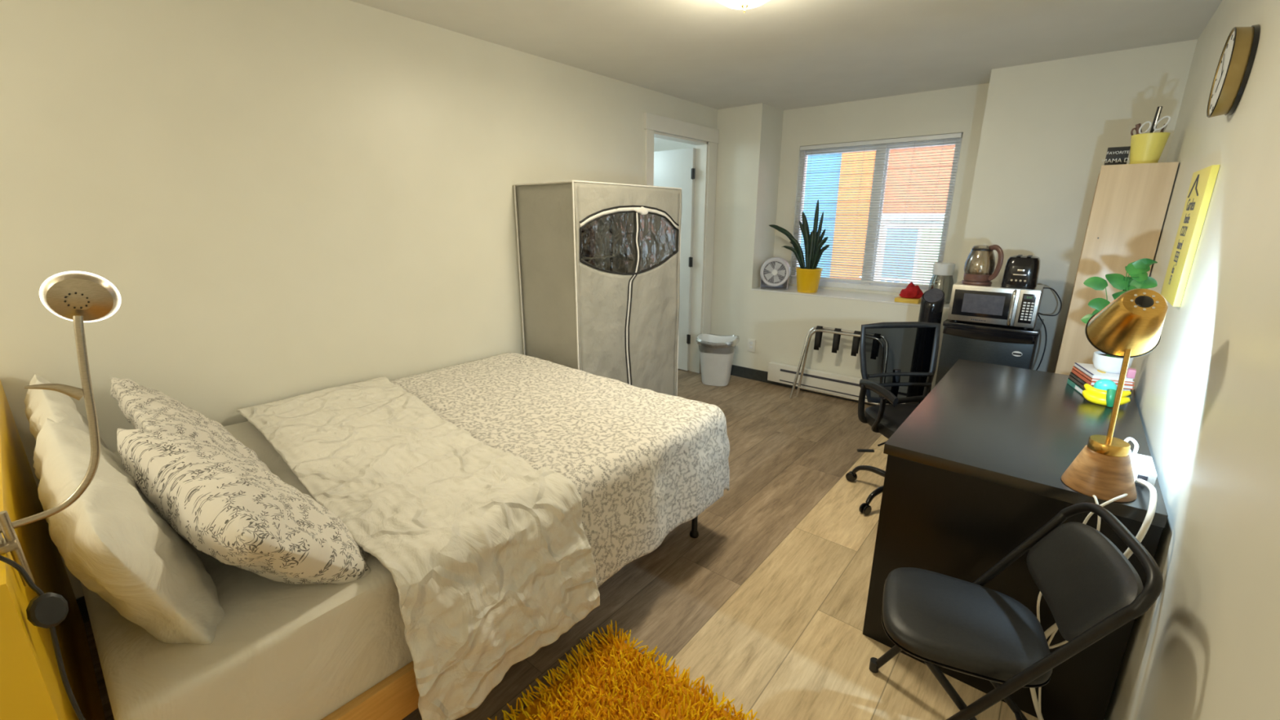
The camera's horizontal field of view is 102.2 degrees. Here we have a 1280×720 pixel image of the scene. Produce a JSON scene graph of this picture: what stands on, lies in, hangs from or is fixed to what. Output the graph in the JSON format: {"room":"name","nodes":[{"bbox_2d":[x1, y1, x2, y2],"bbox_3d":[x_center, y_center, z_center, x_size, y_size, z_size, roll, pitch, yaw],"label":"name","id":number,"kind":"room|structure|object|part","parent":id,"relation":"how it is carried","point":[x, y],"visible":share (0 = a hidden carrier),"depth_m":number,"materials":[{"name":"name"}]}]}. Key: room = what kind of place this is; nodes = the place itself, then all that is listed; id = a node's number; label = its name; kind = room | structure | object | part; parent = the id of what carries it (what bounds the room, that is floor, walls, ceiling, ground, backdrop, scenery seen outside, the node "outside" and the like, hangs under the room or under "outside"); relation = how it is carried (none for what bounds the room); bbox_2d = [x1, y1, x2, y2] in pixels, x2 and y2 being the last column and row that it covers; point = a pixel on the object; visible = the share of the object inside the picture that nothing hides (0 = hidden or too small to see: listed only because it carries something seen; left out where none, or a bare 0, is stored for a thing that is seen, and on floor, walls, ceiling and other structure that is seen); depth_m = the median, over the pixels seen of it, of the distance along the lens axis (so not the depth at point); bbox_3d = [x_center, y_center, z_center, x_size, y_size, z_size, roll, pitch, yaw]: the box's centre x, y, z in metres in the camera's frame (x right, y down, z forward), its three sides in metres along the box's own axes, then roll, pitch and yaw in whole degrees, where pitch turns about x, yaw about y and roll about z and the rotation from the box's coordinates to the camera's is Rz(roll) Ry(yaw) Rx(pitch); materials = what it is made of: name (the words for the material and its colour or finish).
{"room":"studio apartment","nodes":[
{"label":"studio apartment","id":0,"kind":"room"},
{"bbox_2d":[0,0,717,598],"bbox_3d":[-1.332,-0.448,2.682,0.120,2.430,7.270,13,20,38],"label":"wall","id":1,"kind":"structure","parent":0,"point":[279,199],"depth_m":2.20,"materials":[{"name":"white paint"}]},
{"bbox_2d":[75,595,89,622],"bbox_3d":[-1.748,0.833,2.409,0.012,0.105,5.610,13,20,38],"label":"baseboard","id":2,"kind":"structure","parent":1,"relation":"attached to","point":[81,602],"depth_m":1.97,"materials":[{"name":"rubber"}]},
{"bbox_2d":[653,147,695,370],"bbox_3d":[0.200,-0.963,5.151,0.792,2.088,0.050,13,20,38],"label":"door","id":3,"kind":"structure","parent":1,"relation":"in","point":[675,168],"depth_m":4.88,"materials":[{"name":"paint"}]},
{"bbox_2d":[653,131,707,373],"bbox_3d":[0.303,-0.835,4.626,0.120,2.145,0.800,13,20,38],"label":"trim","id":4,"kind":"structure","parent":1,"relation":"attached to","point":[701,147],"depth_m":4.85,"materials":[{"name":"paint"}]},
{"bbox_2d":[644,112,719,373],"bbox_3d":[0.369,-0.881,4.578,0.024,2.260,1.043,13,20,38],"label":"trim","id":5,"kind":"structure","parent":1,"relation":"attached to","point":[652,122],"depth_m":4.64,"materials":[{"name":"paint"}]},
{"bbox_2d":[84,368,1038,719],"bbox_3d":[-0.724,0.849,2.740,5.010,0.100,7.600,13,20,38],"label":"floor","id":6,"kind":"structure","parent":0,"point":[767,604],"depth_m":2.16,"materials":[{"name":"wood"}]},
{"bbox_2d":[0,379,698,719],"bbox_3d":[-0.897,0.466,2.061,1.585,1.000,2.058,13,20,38],"label":"frame","id":7,"kind":"object","parent":6,"relation":"on","point":[32,687],"visible":0.12,"depth_m":1.15,"materials":[{"name":"yellow paint"}]},
{"bbox_3d":[-1.530,0.659,1.321,1.585,0.980,0.073,13,20,38],"label":"headboard","id":8,"kind":"part","parent":7,"relation":"part of","materials":[{"name":"yellow paint"}]},
{"bbox_2d":[0,271,120,719],"bbox_3d":[-0.919,0.233,0.813,0.171,0.717,0.281,13,20,38],"label":"lamp","id":9,"kind":"object","parent":7,"relation":"attached to","point":[80,297],"visible":1,"depth_m":0.82,"materials":[{"name":"silver metal"}]},
{"bbox_3d":[-0.972,0.428,0.804,0.191,0.344,0.024,3,16,9],"label":"power cord","id":10,"kind":"part","parent":9,"relation":"part of","materials":[{"name":"black plastic"}]},
{"bbox_2d":[26,591,68,628],"bbox_3d":[-0.901,0.381,0.786,0.030,0.055,0.040,6,17,20],"label":"switch","id":11,"kind":"object","parent":9,"relation":"attached to","point":[46,610],"depth_m":0.78,"materials":[{"name":"black plastic"}]},
{"bbox_2d":[39,271,120,322],"bbox_3d":[-0.909,-0.102,0.841,0.091,0.087,0.031,-11,19,-34],"label":"diffuser","id":12,"kind":"object","parent":9,"relation":"attached to","point":[76,296],"depth_m":0.83,"materials":[{"name":"white"}]},
{"bbox_2d":[80,421,413,719],"bbox_3d":[-0.873,0.441,2.146,1.501,0.298,1.985,13,20,38],"label":"mattress","id":13,"kind":"object","parent":7,"relation":"on","point":[278,651],"visible":0.15,"depth_m":1.14,"materials":[{"name":"fabric"}]},
{"bbox_2d":[23,373,107,448],"bbox_3d":[-1.728,0.284,1.590,0.743,0.405,0.167,13,20,38],"label":"pillow","id":14,"kind":"object","parent":13,"relation":"on","point":[41,405],"visible":0.35,"depth_m":1.47,"materials":[{"name":"white fabric"}]},
{"bbox_2d":[32,417,225,644],"bbox_3d":[-1.202,0.402,1.210,0.756,0.452,0.218,13,20,38],"label":"pillow","id":15,"kind":"object","parent":13,"relation":"on","point":[112,539],"visible":0.89,"depth_m":1.03,"materials":[{"name":"white fabric"}]},
{"bbox_2d":[110,377,271,472],"bbox_3d":[-1.514,0.251,1.752,0.710,0.353,0.306,13,20,38],"label":"pillow","id":16,"kind":"object","parent":13,"relation":"on","point":[143,407],"visible":0.6,"depth_m":1.64,"materials":[{"name":"fabric"}]},
{"bbox_2d":[116,428,370,584],"bbox_3d":[-1.005,0.374,1.325,0.722,0.399,0.332,10,18,31],"label":"pillow","id":17,"kind":"object","parent":13,"relation":"on","point":[233,509],"visible":0.92,"depth_m":1.16,"materials":[{"name":"fabric"}]},
{"bbox_2d":[236,376,599,719],"bbox_3d":[-0.929,0.524,1.992,1.624,0.514,0.706,13,20,38],"label":"blanket","id":18,"kind":"object","parent":13,"relation":"on","point":[487,554],"visible":1,"depth_m":1.54,"materials":[{"name":"white fabric"}]},
{"bbox_2d":[389,352,729,587],"bbox_3d":[-0.502,0.381,2.503,1.609,0.446,1.129,13,20,38],"label":"duvet","id":19,"kind":"object","parent":13,"relation":"on","point":[642,464],"visible":0.88,"depth_m":2.15,"materials":[{"name":"fabric"}]},
{"bbox_3d":[-0.590,0.860,1.389,0.030,0.130,1.140,13,20,38],"label":"rail","id":20,"kind":"part","parent":7,"relation":"part of","materials":[{"name":"brown wood"}]},
{"bbox_3d":[0.265,0.699,2.482,0.046,0.330,0.046,13,20,38],"label":"leg","id":21,"kind":"part","parent":7,"relation":"part of","materials":[{"name":"black metal"}]},
{"bbox_2d":[513,180,681,396],"bbox_3d":[-0.231,-0.304,3.550,0.534,1.693,1.025,13,20,38],"label":"wardrobe","id":22,"kind":"object","parent":6,"relation":"on","point":[616,317],"visible":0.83,"depth_m":3.25,"materials":[{"name":"beige fabric"}]},
{"bbox_3d":[-0.546,-0.219,3.192,0.508,1.638,0.028,13,20,38],"label":"panel","id":23,"kind":"part","parent":22,"relation":"part of","materials":[{"name":"beige fabric"}]},
{"bbox_2d":[581,231,582,260],"bbox_3d":[-0.506,-0.753,3.095,0.443,0.351,0.044,13,20,38],"label":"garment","id":24,"kind":"object","parent":22,"relation":"hanging from","point":[581,231],"visible":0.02,"depth_m":2.98,"materials":[{"name":"fabric"}]},
{"bbox_2d":[581,223,595,264],"bbox_3d":[-0.431,-0.777,3.185,0.420,0.351,0.044,13,20,38],"label":"garment","id":25,"kind":"object","parent":22,"relation":"hanging from","point":[588,232],"visible":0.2,"depth_m":3.08,"materials":[{"name":"brown fabric"}]},
{"bbox_3d":[-0.236,-1.107,3.334,0.507,0.011,1.015,13,20,38],"label":"panel","id":26,"kind":"part","parent":22,"relation":"part of","materials":[{"name":"beige wood"}]},
{"bbox_2d":[581,254,614,259],"bbox_3d":[-0.438,-0.645,3.210,0.467,0.006,0.325,13,20,38],"label":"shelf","id":27,"kind":"object","parent":22,"relation":"attached to","point":[597,256],"depth_m":3.12,"materials":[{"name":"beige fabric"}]},
{"bbox_3d":[-0.428,-0.361,3.707,0.003,1.638,0.995,13,20,38],"label":"panel","id":28,"kind":"part","parent":22,"relation":"part of","materials":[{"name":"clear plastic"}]},
{"bbox_3d":[-0.040,-0.275,3.395,0.031,1.640,1.003,13,20,38],"label":"panel","id":29,"kind":"part","parent":22,"relation":"part of","materials":[{"name":"beige fabric"}]},
{"bbox_3d":[-0.237,-0.293,3.559,0.463,1.668,0.971,13,20,38],"label":"frame","id":30,"kind":"part","parent":22,"relation":"part of","materials":[{"name":"fabric"}]},
{"bbox_3d":[0.086,-0.421,3.929,0.507,1.638,0.003,13,20,38],"label":"panel","id":31,"kind":"part","parent":22,"relation":"part of","materials":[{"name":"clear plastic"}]},
{"bbox_2d":[487,620,759,719],"bbox_3d":[-0.198,1.188,1.237,0.868,0.048,1.301,13,20,38],"label":"shag rug","id":32,"kind":"object","parent":6,"relation":"on","point":[613,680],"visible":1,"depth_m":1.67,"materials":[{"name":"carpet"}]},
{"bbox_2d":[696,333,739,386],"bbox_3d":[0.711,-0.005,4.799,0.382,0.449,0.332,6,17,21],"label":"waste bin","id":33,"kind":"object","parent":6,"relation":"on","point":[716,352],"visible":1,"depth_m":4.71,"materials":[{"name":"white plastic"}]},
{"bbox_2d":[789,325,879,404],"bbox_3d":[1.624,0.071,4.183,0.753,0.628,0.175,13,20,38],"label":"luggage rack","id":34,"kind":"object","parent":6,"relation":"on","point":[819,331],"visible":0.55,"depth_m":4.27,"materials":[{"name":"silver metal"}]},
{"bbox_2d":[845,321,941,515],"bbox_3d":[1.440,0.317,2.714,0.700,0.947,0.642,3,16,9],"label":"office chair","id":35,"kind":"object","parent":6,"relation":"on","point":[899,359],"visible":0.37,"depth_m":2.86,"materials":[{"name":"black plastic"}]},
{"bbox_3d":[1.345,0.650,2.928,0.040,0.079,0.284,-14,21,-41],"label":"leg","id":36,"kind":"part","parent":35,"relation":"part of","materials":[{"name":"black plastic"}]},
{"bbox_3d":[1.220,0.265,2.676,0.085,0.226,0.225,-1,16,-5],"label":"armrest","id":37,"kind":"part","parent":35,"relation":"part of","materials":[{"name":"black plastic"}]},
{"bbox_3d":[1.310,0.700,2.748,0.284,0.079,0.040,-7,17,-24],"label":"leg","id":38,"kind":"part","parent":35,"relation":"part of","materials":[{"name":"black plastic"}]},
{"bbox_3d":[1.458,0.333,2.698,0.470,0.075,0.450,-1,15,-4],"label":"seat","id":39,"kind":"part","parent":35,"relation":"part of","materials":[{"name":"black fabric"}]},
{"bbox_3d":[1.437,0.020,2.874,0.458,0.459,0.079,-1,16,-5],"label":"frame","id":40,"kind":"part","parent":35,"relation":"part of","materials":[{"name":"black plastic"}]},
{"bbox_2d":[905,288,945,404],"bbox_3d":[2.009,0.013,3.664,0.220,1.030,0.220,13,20,38],"label":"tower fan","id":41,"kind":"object","parent":6,"relation":"on","point":[932,300],"visible":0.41,"depth_m":3.52,"materials":[{"name":"black plastic"}]},
{"bbox_2d":[934,318,1044,386],"bbox_3d":[2.324,0.150,3.503,0.500,0.852,0.544,13,20,38],"label":"mini fridge","id":42,"kind":"object","parent":6,"relation":"on","point":[993,344],"visible":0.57,"depth_m":3.23,"materials":[{"name":"black plastic"}]},
{"bbox_2d":[947,280,1062,370],"bbox_3d":[2.295,-0.178,3.298,0.556,0.595,0.381,13,20,38],"label":"microwave","id":43,"kind":"object","parent":42,"relation":"on","point":[993,304],"visible":0.98,"depth_m":3.16,"materials":[{"name":"silver metal"}]},
{"bbox_3d":[2.110,-0.346,3.200,0.297,0.160,0.003,13,20,38],"label":"door glass","id":44,"kind":"part","parent":43,"relation":"part of","materials":[{"name":"black glass"}]},
{"bbox_2d":[961,244,1004,285],"bbox_3d":[2.170,-0.604,3.262,0.207,0.249,0.166,13,20,38],"label":"glass kettle","id":45,"kind":"object","parent":43,"relation":"on","point":[970,277],"visible":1,"depth_m":3.23,"materials":[{"name":"clear glass"}]},
{"bbox_3d":[2.154,-0.707,3.247,0.116,0.031,0.116,13,20,38],"label":"lid","id":46,"kind":"part","parent":45,"relation":"part of","materials":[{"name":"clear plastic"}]},
{"bbox_3d":[2.188,-0.598,3.189,0.019,0.221,0.100,-6,17,-21],"label":"handle","id":47,"kind":"part","parent":45,"relation":"part of","materials":[{"name":"brown plastic"}]},
{"bbox_3d":[2.123,-0.342,3.203,0.350,0.222,0.017,13,20,38],"label":"door","id":48,"kind":"part","parent":43,"relation":"part of","materials":[{"name":"silver metal"}]},
{"bbox_3d":[2.224,-0.310,3.091,0.017,0.219,0.036,13,20,38],"label":"door handle","id":49,"kind":"part","parent":43,"relation":"part of","materials":[{"name":"silver metal"}]},
{"bbox_2d":[1001,254,1040,288],"bbox_3d":[2.332,-0.543,3.157,0.176,0.186,0.215,13,20,38],"label":"toaster","id":50,"kind":"object","parent":43,"relation":"on","point":[1020,271],"visible":1,"depth_m":3.09,"materials":[{"name":"black plastic"}]},
{"bbox_3d":[2.297,-0.303,3.064,0.098,0.222,0.017,13,20,38],"label":"control panel","id":51,"kind":"part","parent":43,"relation":"part of","materials":[{"name":"silver metal"}]},
{"bbox_3d":[2.487,-0.141,3.165,0.115,0.595,0.096,6,17,22],"label":"power cord","id":52,"kind":"part","parent":43,"relation":"part of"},
{"bbox_2d":[862,359,1168,719],"bbox_3d":[1.520,0.554,2.065,0.764,0.837,1.519,13,20,38],"label":"desk","id":53,"kind":"object","parent":6,"relation":"on","point":[976,468],"depth_m":1.67,"materials":[{"name":"black laminate"}]},
{"bbox_3d":[1.380,0.696,1.547,0.486,0.834,0.164,-10,18,-32],"label":"power strip","id":54,"kind":"part","parent":53,"relation":"part of","materials":[{"name":"white plastic"}]},
{"bbox_2d":[1066,377,1131,402],"bbox_3d":[1.986,0.128,2.244,0.151,0.023,0.212,6,17,21],"label":"book","id":55,"kind":"object","parent":53,"relation":"on","point":[1072,384],"visible":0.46,"depth_m":2.27,"materials":[{"name":"paper"}]},
{"bbox_2d":[1068,374,1132,395],"bbox_3d":[1.988,0.108,2.240,0.148,0.015,0.206,6,17,21],"label":"book","id":56,"kind":"object","parent":55,"relation":"on","point":[1070,377],"visible":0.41,"depth_m":2.27,"materials":[{"name":"paper"}]},
{"bbox_2d":[1070,372,1131,391],"bbox_3d":[1.990,0.093,2.239,0.146,0.013,0.200,6,17,21],"label":"book","id":57,"kind":"object","parent":56,"relation":"on","point":[1072,374],"visible":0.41,"depth_m":2.25,"materials":[{"name":"paper"}]},
{"bbox_2d":[1071,368,1134,389],"bbox_3d":[1.989,0.080,2.229,0.143,0.016,0.212,6,17,21],"label":"book","id":58,"kind":"object","parent":57,"relation":"on","point":[1075,372],"visible":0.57,"depth_m":2.19,"materials":[{"name":"paper"}]},
{"bbox_2d":[1072,365,1134,385],"bbox_3d":[1.992,0.065,2.227,0.141,0.011,0.206,6,17,21],"label":"book","id":59,"kind":"object","parent":58,"relation":"on","point":[1075,368],"visible":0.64,"depth_m":2.16,"materials":[{"name":"paper"}]},
{"bbox_2d":[1074,362,1134,382],"bbox_3d":[1.994,0.051,2.226,0.139,0.016,0.200,6,17,21],"label":"book","id":60,"kind":"object","parent":59,"relation":"on","point":[1090,370],"visible":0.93,"depth_m":2.18,"materials":[{"name":"paper"}]},
{"bbox_2d":[1080,257,1157,373],"bbox_3d":[1.981,-0.189,2.172,0.225,0.476,0.128,13,20,38],"label":"potted plant","id":61,"kind":"object","parent":60,"relation":"on","point":[1137,270],"visible":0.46,"depth_m":2.15,"materials":[{"name":"green plant"}]},
{"bbox_3d":[2.010,0.012,2.203,0.128,0.072,0.128,13,20,38],"label":"pot","id":62,"kind":"part","parent":61,"relation":"part of","materials":[{"name":"white ceramic"}]},
{"bbox_2d":[1126,368,1136,378],"bbox_3d":[2.012,0.054,2.116,0.024,0.035,0.037,13,20,38],"label":"eraser","id":63,"kind":"object","parent":60,"relation":"on","point":[1131,372],"visible":1,"depth_m":2.10,"materials":[{"name":"rubber"}]},
{"bbox_2d":[1038,288,1168,712],"bbox_3d":[1.284,0.459,1.478,0.162,1.325,0.260,6,16,20],"label":"desk lamp","id":64,"kind":"object","parent":53,"relation":"on","point":[1131,326],"visible":0.86,"depth_m":1.38,"materials":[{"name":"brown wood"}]},
{"bbox_3d":[1.216,0.749,1.462,0.067,0.775,0.064,-9,18,-30],"label":"power cord","id":65,"kind":"part","parent":64,"relation":"part of","materials":[{"name":"white plastic"}]},
{"bbox_3d":[1.284,0.063,1.379,0.012,0.329,0.026,-1,16,-5],"label":"stem","id":66,"kind":"part","parent":64,"relation":"part of","materials":[{"name":"gold metal"}]},
{"bbox_3d":[1.282,-0.100,1.363,0.151,0.186,0.190,13,20,38],"label":"lamp shade","id":67,"kind":"part","parent":64,"relation":"part of","materials":[{"name":"gold metal"}]},
{"bbox_2d":[1081,378,1131,407],"bbox_3d":[1.888,0.132,2.089,0.149,0.101,0.093,13,20,38],"label":"toy","id":68,"kind":"object","parent":53,"relation":"on","point":[1103,392],"visible":0.91,"depth_m":2.08,"materials":[{"name":"yellow plastic"}]},
{"bbox_2d":[869,502,1163,719],"bbox_3d":[0.917,0.740,1.380,0.582,0.838,0.423,13,20,38],"label":"folding chair","id":69,"kind":"object","parent":6,"relation":"on","point":[1090,588],"visible":1,"depth_m":1.27,"materials":[{"name":"black leather"}]},
{"bbox_3d":[0.885,0.981,1.260,0.392,0.433,0.021,9,18,29],"label":"leg","id":70,"kind":"part","parent":69,"relation":"part of","materials":[{"name":"black metal"}]},
{"bbox_3d":[0.862,0.696,1.389,0.380,0.042,0.345,8,17,27],"label":"seat","id":71,"kind":"part","parent":69,"relation":"part of","materials":[{"name":"black leather"}]},
{"bbox_3d":[1.015,0.899,1.557,0.392,0.433,0.021,8,18,28],"label":"leg","id":72,"kind":"part","parent":69,"relation":"part of","materials":[{"name":"black metal"}]},
{"bbox_3d":[1.032,0.516,1.208,0.116,0.194,0.364,6,17,22],"label":"backrest","id":73,"kind":"part","parent":69,"relation":"part of","materials":[{"name":"black leather"}]},
{"bbox_2d":[1053,161,1178,375],"bbox_3d":[2.663,-0.185,3.019,0.280,1.757,0.679,13,20,38],"label":"bookcase","id":74,"kind":"object","parent":6,"relation":"on","point":[1130,202],"visible":0.52,"depth_m":2.63,"materials":[{"name":"brown wood"}]},
{"bbox_3d":[2.873,-0.253,3.265,0.278,1.757,0.018,13,20,38],"label":"panel","id":75,"kind":"part","parent":74,"relation":"part of","materials":[{"name":"brown wood"}]},
{"bbox_2d":[1102,146,1130,164],"bbox_3d":[2.451,-1.045,2.656,0.109,0.092,0.031,13,20,38],"label":"block sign","id":76,"kind":"object","parent":74,"relation":"on","point":[1115,155],"visible":0.98,"depth_m":2.64,"materials":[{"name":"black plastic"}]},
{"bbox_2d":[1128,132,1170,164],"bbox_3d":[2.527,-1.049,2.578,0.143,0.142,0.143,13,20,38],"label":"pot","id":77,"kind":"object","parent":74,"relation":"on","point":[1145,148],"visible":0.84,"depth_m":2.54,"materials":[{"name":"yellow ceramic"}]},
{"bbox_2d":[1130,123,1142,135],"bbox_3d":[2.498,-1.098,2.596,0.066,0.168,0.020,13,20,38],"label":"scissors","id":78,"kind":"object","parent":77,"relation":"in","point":[1137,126],"visible":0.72,"depth_m":2.58,"materials":[{"name":"brown plastic"}]},
{"bbox_2d":[1138,115,1170,133],"bbox_3d":[2.514,-1.093,2.542,0.105,0.187,0.037,13,20,38],"label":"scissors","id":79,"kind":"object","parent":77,"relation":"in","point":[1168,117],"visible":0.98,"depth_m":2.52,"materials":[{"name":"white plastic"}]},
{"bbox_2d":[1149,106,1162,133],"bbox_3d":[2.546,-1.128,2.569,0.038,0.242,0.019,-3,16,-11],"label":"marker pen","id":80,"kind":"object","parent":77,"relation":"in","point":[1159,108],"visible":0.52,"depth_m":2.55,"materials":[{"name":"black plastic"}]},
{"bbox_2d":[1160,124,1167,132],"bbox_3d":[2.552,-1.079,2.549,0.046,0.159,0.017,9,18,29],"label":"marker pen","id":81,"kind":"object","parent":77,"relation":"in","point":[1162,130],"visible":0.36,"depth_m":2.53,"materials":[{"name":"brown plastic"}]},
{"bbox_2d":[653,137,695,151],"bbox_3d":[-0.465,-1.126,5.137,1.790,2.430,2.700,13,20,38],"label":"wall","id":82,"kind":"structure","parent":0,"point":[660,144],"depth_m":5.80,"materials":[{"name":"white paint"}]},
{"bbox_2d":[349,0,1222,110],"bbox_3d":[-0.800,-1.564,1.972,5.010,0.100,7.350,13,20,38],"label":"ceiling","id":83,"kind":"structure","parent":0,"point":[784,55],"depth_m":2.76,"materials":[{"name":"paint"}]},
{"bbox_2d":[715,0,769,13],"bbox_3d":[0.424,-1.473,2.084,0.304,0.128,0.304,13,20,38],"label":"ceiling light","id":84,"kind":"object","parent":83,"relation":"attached to","point":[734,4],"visible":1,"depth_m":2.09,"materials":[{"name":"white glass"}]},
{"bbox_2d":[773,83,989,299],"bbox_3d":[2.149,-0.912,4.380,3.000,2.430,0.120,13,20,38],"label":"wall","id":85,"kind":"structure","parent":0,"point":[961,109],"depth_m":4.14,"materials":[{"name":"white paint"}]},
{"bbox_2d":[751,285,950,309],"bbox_3d":[1.787,-0.556,4.429,1.625,0.012,0.414,13,20,38],"label":"windowsill","id":86,"kind":"structure","parent":85,"relation":"attached to","point":[873,297],"depth_m":4.39,"materials":[{"name":"white paint"}]},
{"bbox_2d":[760,257,790,288],"bbox_3d":[1.242,-0.802,4.748,0.265,0.281,0.151,5,16,17],"label":"box fan","id":87,"kind":"object","parent":86,"relation":"on","point":[775,272],"visible":1,"depth_m":4.70,"materials":[{"name":"grey plastic"}]},
{"bbox_2d":[764,261,785,283],"bbox_3d":[1.222,-0.793,4.686,0.204,0.204,0.004,5,16,17],"label":"grille","id":88,"kind":"object","parent":87,"relation":"attached to","point":[774,271],"depth_m":4.69,"materials":[{"name":"grey plastic"}]},
{"bbox_2d":[768,199,829,293],"bbox_3d":[1.387,-1.003,4.551,0.556,0.781,0.226,13,20,38],"label":"snake plant","id":89,"kind":"object","parent":86,"relation":"on","point":[808,277],"visible":1,"depth_m":4.47,"materials":[{"name":"green plant"}]},
{"bbox_3d":[1.481,-0.706,4.552,0.226,0.207,0.226,13,20,38],"label":"pot","id":90,"kind":"part","parent":89,"relation":"part of","materials":[{"name":"yellow ceramic"}]},
{"bbox_2d":[894,296,921,303],"bbox_3d":[2.117,-0.476,4.063,0.170,0.030,0.190,13,20,38],"label":"tray","id":91,"kind":"object","parent":86,"relation":"on","point":[899,299],"visible":0.64,"depth_m":3.99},
{"bbox_2d":[898,281,923,298],"bbox_3d":[2.119,-0.548,4.028,0.170,0.125,0.135,13,20,38],"label":"cloth","id":92,"kind":"object","parent":91,"relation":"on","point":[911,291],"visible":1,"depth_m":3.99,"materials":[{"name":"red fabric"}]},
{"bbox_2d":[928,262,955,303],"bbox_3d":[2.318,-0.592,3.973,0.170,0.298,0.170,13,20,38],"label":"glass canister","id":93,"kind":"object","parent":86,"relation":"on","point":[942,270],"visible":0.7,"depth_m":3.92,"materials":[{"name":"clear glass"}]},
{"bbox_2d":[710,39,1197,391],"bbox_3d":[1.980,-0.858,4.183,3.000,2.430,0.410,13,20,38],"label":"wall","id":94,"kind":"structure","parent":0,"point":[1049,127],"depth_m":3.43,"materials":[{"name":"white paint"}]},
{"bbox_2d":[746,338,755,352],"bbox_3d":[1.055,-0.137,4.893,0.080,0.120,0.010,13,20,38],"label":"wall outlet","id":95,"kind":"object","parent":94,"relation":"attached to","point":[751,343],"visible":1,"depth_m":4.89,"materials":[{"name":"paint"}]},
{"bbox_2d":[730,364,875,405],"bbox_3d":[1.843,0.306,4.336,3.000,0.105,0.012,13,20,38],"label":"baseboard","id":96,"kind":"structure","parent":94,"relation":"attached to","point":[737,371],"depth_m":4.91,"materials":[{"name":"rubber"}]},
{"bbox_2d":[767,361,905,404],"bbox_3d":[1.728,0.218,4.362,1.380,0.170,0.060,13,20,38],"label":"baseboard heater","id":97,"kind":"object","parent":94,"relation":"attached to","point":[824,381],"visible":0.48,"depth_m":4.48,"materials":[{"name":"paint"}]},
{"bbox_2d":[1103,0,1279,719],"bbox_3d":[1.072,0.086,0.766,0.120,2.430,7.270,13,20,38],"label":"wall","id":98,"kind":"structure","parent":0,"point":[1207,395],"depth_m":1.21,"materials":[{"name":"white paint"}]},
{"bbox_2d":[1160,164,1220,306],"bbox_3d":[1.975,-0.446,1.868,0.021,0.460,0.385,13,20,38],"label":"poster","id":99,"kind":"object","parent":98,"relation":"attached to","point":[1203,180],"visible":1,"depth_m":1.79,"materials":[{"name":"yellow paper"}]},
{"bbox_2d":[1206,24,1260,117],"bbox_3d":[1.877,-0.911,1.639,0.051,0.257,0.257,13,20,38],"label":"wall clock","id":100,"kind":"object","parent":98,"relation":"attached to","point":[1237,59],"visible":1,"depth_m":1.57,"materials":[{"name":"gold metal"}]},
{"label":"outside","id":101,"kind":"structure","parent":0,"visible":0},
{"bbox_2d":[790,133,963,293],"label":"window","id":102,"kind":"structure","parent":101,"point":[815,166],"depth_m":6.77,"materials":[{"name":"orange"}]},
{"bbox_2d":[790,133,962,287],"bbox_3d":[1.922,-1.248,4.401,1.254,1.156,0.049,13,20,38],"label":"window blind","id":103,"kind":"object","parent":102,"relation":"attached to","point":[861,144],"visible":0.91,"depth_m":4.34,"materials":[{"name":"white plastic"}]},
{"bbox_3d":[1.518,-1.326,4.711,0.002,1.120,0.002,13,20,38],"label":"cord","id":104,"kind":"part","parent":103,"relation":"part of","materials":[{"name":"grey plastic"}]},
{"bbox_3d":[1.865,-1.249,4.435,0.002,1.120,0.002,13,20,38],"label":"cord","id":105,"kind":"part","parent":103,"relation":"part of","materials":[{"name":"white fabric"}]},
{"bbox_3d":[1.923,-0.699,4.554,1.246,0.017,0.024,13,20,38],"label":"rail","id":106,"kind":"part","parent":103,"relation":"part of","materials":[{"name":"white plastic"}]},
{"bbox_3d":[1.927,-1.791,4.256,1.254,0.032,0.036,13,20,38],"label":"head rail","id":107,"kind":"part","parent":103,"relation":"part of","materials":[{"name":"white plastic"}]},
{"bbox_3d":[2.158,-1.184,4.201,0.002,1.120,0.002,13,20,38],"label":"cord","id":108,"kind":"part","parent":103,"relation":"part of","materials":[{"name":"white fabric"}]},
{"bbox_3d":[2.312,-1.150,4.079,0.002,1.120,0.002,13,20,38],"label":"cord","id":109,"kind":"part","parent":103,"relation":"part of","materials":[{"name":"grey plastic"}]},
{"bbox_3d":[3.740,-0.425,6.325,2.150,1.060,0.040,13,20,38],"label":"railing","id":110,"kind":"part","parent":102,"relation":"part of","materials":[{"name":"white plastic"}]},
{"bbox_3d":[3.414,-1.200,6.856,0.370,1.070,0.030,13,20,38],"label":"pane","id":111,"kind":"part","parent":102,"relation":"part of","materials":[{"name":"glass"}]},
{"bbox_3d":[3.768,-1.121,6.574,0.450,1.070,0.030,13,20,38],"label":"pane","id":112,"kind":"part","parent":102,"relation":"part of","materials":[{"name":"glass"}]}
]}

